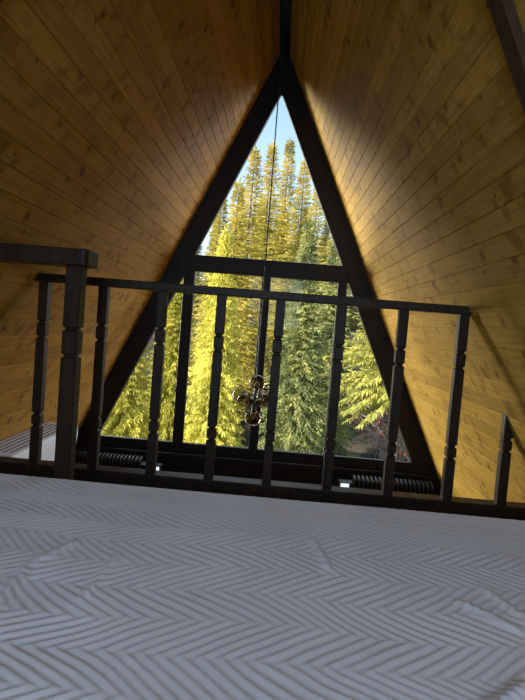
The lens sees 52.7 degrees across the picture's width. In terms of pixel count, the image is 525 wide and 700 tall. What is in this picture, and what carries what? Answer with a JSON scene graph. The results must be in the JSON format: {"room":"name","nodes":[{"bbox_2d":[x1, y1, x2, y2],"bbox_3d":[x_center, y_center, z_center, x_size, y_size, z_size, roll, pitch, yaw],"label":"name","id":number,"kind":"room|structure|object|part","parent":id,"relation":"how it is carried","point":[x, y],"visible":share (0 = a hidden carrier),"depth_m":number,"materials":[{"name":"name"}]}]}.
{"room":"loft bedroom","nodes":[
{"label":"loft bedroom","id":0,"kind":"room"},
{"bbox_2d":[0,0,279,441],"bbox_3d":[-1.427,0.427,1.545,2.602,5.570,5.650,5,3,2],"label":"wall","id":1,"kind":"structure","parent":0,"point":[118,118],"depth_m":2.35,"materials":[{"name":"orange wood"}]},
{"bbox_2d":[0,422,77,460],"bbox_3d":[-1.335,0.602,2.936,0.312,0.259,0.807,5,3,2],"label":"air conditioner","id":2,"kind":"object","parent":1,"relation":"attached to","point":[17,446],"visible":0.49,"depth_m":2.86,"materials":[{"name":"white plastic"}]},
{"bbox_2d":[0,423,55,452],"bbox_3d":[-1.276,0.478,2.928,0.138,0.003,0.717,5,3,2],"label":"grille","id":3,"kind":"object","parent":2,"relation":"attached to","point":[19,442],"depth_m":2.82,"materials":[{"name":"white metal"}]},
{"bbox_2d":[280,0,291,54],"bbox_3d":[0.082,-2.144,1.309,0.073,0.079,5.398,5,3,2],"label":"trim","id":4,"kind":"structure","parent":1,"relation":"attached to","point":[287,29],"depth_m":3.67,"materials":[{"name":"black wood"}]},
{"bbox_2d":[239,0,290,418],"bbox_3d":[0.040,-0.850,3.432,0.298,2.711,0.305,5,3,2],"label":"globe chandelier","id":5,"kind":"object","parent":4,"relation":"hanging from","point":[285,4],"visible":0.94,"depth_m":3.42,"materials":[{"name":"black metal"}]},
{"bbox_3d":[-0.061,0.428,3.478,0.035,0.054,0.036,5,3,2],"label":"bulb","id":6,"kind":"part","parent":5,"relation":"part of","materials":[{"name":"clear glass"}]},
{"bbox_2d":[100,445,417,485],"bbox_3d":[-0.104,1.196,4.203,3.215,0.691,0.034,5,3,2],"label":"wall","id":7,"kind":"structure","parent":0,"point":[173,464],"depth_m":4.17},
{"bbox_2d":[75,450,162,470],"bbox_3d":[-1.115,1.014,4.103,0.686,0.442,0.224,5,3,2],"label":"radiator","id":8,"kind":"object","parent":7,"relation":"attached to","point":[105,459],"visible":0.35,"depth_m":4.01,"materials":[{"name":"black metal"}]},
{"bbox_2d":[76,55,440,494],"bbox_3d":[0.021,-0.385,4.101,3.493,3.869,0.095,5,3,2],"label":"window","id":9,"kind":"structure","parent":7,"relation":"in","point":[184,263],"depth_m":4.09,"materials":[{"name":"black wood"}]},
{"bbox_3d":[-0.080,0.869,4.142,2.844,0.028,0.055,5,3,2],"label":"sill","id":10,"kind":"part","parent":9,"relation":"part of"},
{"bbox_3d":[-0.074,0.814,4.178,2.565,0.075,0.038,5,3,2],"label":"frame","id":11,"kind":"part","parent":9,"relation":"part of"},
{"bbox_2d":[338,475,433,494],"bbox_3d":[0.906,1.179,4.043,0.695,0.441,0.224,5,3,2],"label":"radiator","id":12,"kind":"object","parent":7,"relation":"attached to","point":[399,485],"visible":0.3,"depth_m":3.94,"materials":[{"name":"black metal"}]},
{"bbox_2d":[290,0,524,502],"bbox_3d":[1.166,0.639,1.468,2.602,5.570,5.650,5,3,2],"label":"wall","id":13,"kind":"structure","parent":0,"point":[417,114],"depth_m":2.23,"materials":[{"name":"brown wood"}]},
{"bbox_2d":[486,0,524,113],"bbox_3d":[0.632,-0.609,1.252,1.321,2.871,0.062,5,3,2],"label":"trim","id":14,"kind":"structure","parent":13,"relation":"attached to","point":[504,14],"depth_m":1.24,"materials":[{"name":"brown wood"}]},
{"bbox_3d":[-0.187,0.882,0.553,2.814,0.160,3.590,5,3,2],"label":"floor","id":15,"kind":"structure","parent":0,"visible":0},
{"bbox_2d":[0,242,97,479],"bbox_3d":[-0.802,0.164,1.862,0.356,1.042,0.120,5,3,2],"label":"guard","id":16,"kind":"object","parent":15,"relation":"on","point":[76,261],"visible":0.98,"depth_m":1.82,"materials":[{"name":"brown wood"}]},
{"bbox_3d":[-0.762,-0.327,1.838,0.356,0.056,0.120,5,3,2],"label":"rail","id":17,"kind":"part","parent":16,"relation":"part of","materials":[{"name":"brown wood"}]},
{"bbox_3d":[-0.681,0.201,1.857,0.055,0.987,0.055,5,3,2],"label":"newel post","id":18,"kind":"part","parent":16,"relation":"part of","materials":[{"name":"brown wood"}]},
{"bbox_2d":[0,273,524,520],"bbox_3d":[-0.084,0.234,2.250,2.665,0.978,0.078,5,3,2],"label":"balustrade","id":19,"kind":"object","parent":15,"relation":"on","point":[92,471],"visible":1,"depth_m":2.21,"materials":[{"name":"brown wood"}]},
{"bbox_3d":[-0.047,-0.235,2.218,1.814,0.035,0.056,5,3,2],"label":"rail","id":20,"kind":"part","parent":19,"relation":"part of","materials":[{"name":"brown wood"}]},
{"bbox_3d":[-0.116,0.638,2.270,2.665,0.167,0.078,5,3,2],"label":"rail","id":21,"kind":"part","parent":19,"relation":"part of","materials":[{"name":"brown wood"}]},
{"bbox_3d":[-0.123,0.667,0.749,2.060,0.258,1.965,5,3,2],"label":"bed","id":22,"kind":"object","parent":15,"relation":"on","visible":0},
{"bbox_2d":[0,473,524,699],"bbox_3d":[-0.116,0.605,0.745,2.123,0.206,2.046,5,3,2],"label":"quilted bedspread","id":23,"kind":"object","parent":22,"relation":"on","point":[108,591],"visible":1,"depth_m":1.09,"materials":[{"name":"white fabric"}]},
{"label":"outside","id":24,"kind":"structure","parent":0,"visible":0},
{"bbox_2d":[106,305,410,461],"bbox_3d":[1.346,-1.210,42.068,120.000,10.171,75.000,5,3,2],"label":"hillside","id":25,"kind":"structure","parent":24,"point":[363,450],"depth_m":20.85,"materials":[{"name":"green plant"}]},
{"bbox_2d":[101,344,165,439],"bbox_3d":[-3.412,1.123,13.228,2.334,6.982,2.514,5,3,8],"label":"conifer tree","id":26,"kind":"object","parent":25,"relation":"on","point":[124,420],"visible":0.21,"depth_m":12.92,"materials":[{"name":"green plant"}]},
{"bbox_2d":[139,278,197,440],"bbox_3d":[-2.665,0.683,15.702,2.439,7.660,2.402,5,3,0],"label":"conifer tree","id":27,"kind":"object","parent":25,"relation":"on","point":[171,343],"visible":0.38,"depth_m":15.32,"materials":[{"name":"green plant"}]},
{"bbox_2d":[167,272,199,380],"bbox_3d":[-3.745,-2.155,25.090,2.199,7.872,2.362,4,3,-19],"label":"conifer tree","id":28,"kind":"object","parent":25,"relation":"on","point":[194,307],"visible":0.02,"depth_m":25.00,"materials":[{"name":"green plant"}]},
{"bbox_2d":[193,246,204,313],"bbox_3d":[-5.516,-6.561,41.107,3.119,9.268,3.233,5,3,4],"label":"conifer tree","id":29,"kind":"object","parent":25,"relation":"on","point":[199,252],"visible":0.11,"depth_m":40.88,"materials":[{"name":"green plant"}]},
{"bbox_2d":[169,224,247,447],"bbox_3d":[-1.059,1.413,11.082,2.109,8.167,2.272,5,3,4],"label":"conifer tree","id":30,"kind":"object","parent":25,"relation":"on","point":[227,400],"visible":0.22,"depth_m":10.89,"materials":[{"name":"green plant"}]},
{"bbox_2d":[197,214,220,310],"bbox_3d":[-4.316,-7.402,47.465,3.353,10.047,3.297,4,3,-8],"label":"conifer tree","id":31,"kind":"object","parent":25,"relation":"on","point":[219,214],"visible":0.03,"depth_m":47.19,"materials":[{"name":"green plant"}]},
{"bbox_2d":[186,196,239,443],"bbox_3d":[-1.607,-0.829,18.113,3.016,9.218,2.864,4,3,-20],"label":"conifer tree","id":32,"kind":"object","parent":25,"relation":"on","point":[215,226],"visible":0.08,"depth_m":17.83,"materials":[{"name":"green plant"}]},
{"bbox_2d":[190,178,256,426],"bbox_3d":[-1.376,-1.780,20.508,2.831,9.875,2.834,6,3,20],"label":"conifer tree","id":33,"kind":"object","parent":25,"relation":"on","point":[240,191],"visible":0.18,"depth_m":20.32,"materials":[{"name":"green plant"}]},
{"bbox_2d":[231,195,246,253],"bbox_3d":[-2.688,-9.777,53.646,4.356,12.944,4.516,4,3,-12],"label":"conifer tree","id":34,"kind":"object","parent":25,"relation":"on","point":[239,195],"visible":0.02,"depth_m":53.34,"materials":[{"name":"green plant"}]},
{"bbox_2d":[232,145,273,392],"bbox_3d":[-0.767,-3.588,23.931,3.196,11.446,3.433,3,3,-24],"label":"conifer tree","id":35,"kind":"object","parent":25,"relation":"on","point":[252,212],"visible":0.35,"depth_m":23.67,"materials":[{"name":"green plant"}]},
{"bbox_2d":[247,141,286,364],"bbox_3d":[0.245,-5.253,28.838,3.970,12.136,3.770,5,3,-1],"label":"conifer tree","id":36,"kind":"object","parent":25,"relation":"on","point":[270,149],"visible":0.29,"depth_m":28.55,"materials":[{"name":"green plant"}]},
{"bbox_2d":[267,136,298,341],"bbox_3d":[1.390,-7.087,34.809,3.972,13.854,3.976,2,4,-39],"label":"conifer tree","id":37,"kind":"object","parent":25,"relation":"on","point":[284,217],"visible":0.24,"depth_m":34.37,"materials":[{"name":"green plant"}]},
{"bbox_2d":[264,160,312,373],"bbox_3d":[1.698,-3.931,25.830,3.316,11.055,3.088,4,3,-13],"label":"conifer tree","id":38,"kind":"object","parent":25,"relation":"on","point":[293,247],"visible":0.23,"depth_m":25.57,"materials":[{"name":"green plant"}]},
{"bbox_2d":[258,213,331,453],"bbox_3d":[0.858,1.032,13.981,2.929,9.247,3.036,3,3,-23],"label":"conifer tree","id":39,"kind":"object","parent":25,"relation":"on","point":[296,416],"visible":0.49,"depth_m":13.76,"materials":[{"name":"green plant"}]},
{"bbox_2d":[278,188,329,398],"bbox_3d":[2.098,-2.248,22.399,3.129,9.564,2.971,4,3,-2],"label":"conifer tree","id":40,"kind":"object","parent":25,"relation":"on","point":[313,210],"visible":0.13,"depth_m":22.12,"materials":[{"name":"green plant"}]},
{"bbox_2d":[317,219,331,311],"bbox_3d":[5.096,-6.490,44.021,3.361,9.989,3.485,6,3,23],"label":"conifer tree","id":41,"kind":"object","parent":25,"relation":"on","point":[326,229],"visible":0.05,"depth_m":43.70,"materials":[{"name":"green plant"}]},
{"bbox_2d":[307,234,353,439],"bbox_3d":[2.489,-0.902,19.497,2.436,8.486,2.433,7,3,36],"label":"conifer tree","id":42,"kind":"object","parent":25,"relation":"on","point":[331,240],"visible":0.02,"depth_m":19.25,"materials":[{"name":"green plant"}]},
{"bbox_2d":[304,241,361,456],"bbox_3d":[1.912,0.752,16.035,2.806,8.553,2.854,4,3,-20],"label":"conifer tree","id":43,"kind":"object","parent":25,"relation":"on","point":[328,314],"visible":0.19,"depth_m":15.71,"materials":[{"name":"green plant"}]},
{"bbox_2d":[346,283,355,320],"bbox_3d":[7.842,-7.242,50.248,3.581,10.733,3.522,6,3,23],"label":"conifer tree","id":44,"kind":"object","parent":25,"relation":"on","point":[348,290],"visible":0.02,"depth_m":49.84,"materials":[{"name":"green plant"}]},
{"bbox_2d":[346,292,363,330],"bbox_3d":[7.607,-5.041,39.211,3.058,8.767,2.950,3,3,-23],"label":"conifer tree","id":45,"kind":"object","parent":25,"relation":"on","point":[354,323],"visible":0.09,"depth_m":38.96,"materials":[{"name":"green plant"}]},
{"bbox_2d":[318,312,399,460],"bbox_3d":[3.136,0.696,12.156,3.739,9.808,3.617,3,3,-23],"label":"conifer tree","id":46,"kind":"object","parent":25,"relation":"on","point":[370,385],"visible":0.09,"depth_m":11.81,"materials":[{"name":"green plant"}]},
{"bbox_2d":[341,395,409,461],"bbox_3d":[4.438,2.388,17.762,5.943,2.596,6.104,7,4,41],"label":"bare shrub","id":47,"kind":"object","parent":25,"relation":"on","point":[404,453],"visible":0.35,"depth_m":17.15,"materials":[{"name":"orange plant"}]}
]}

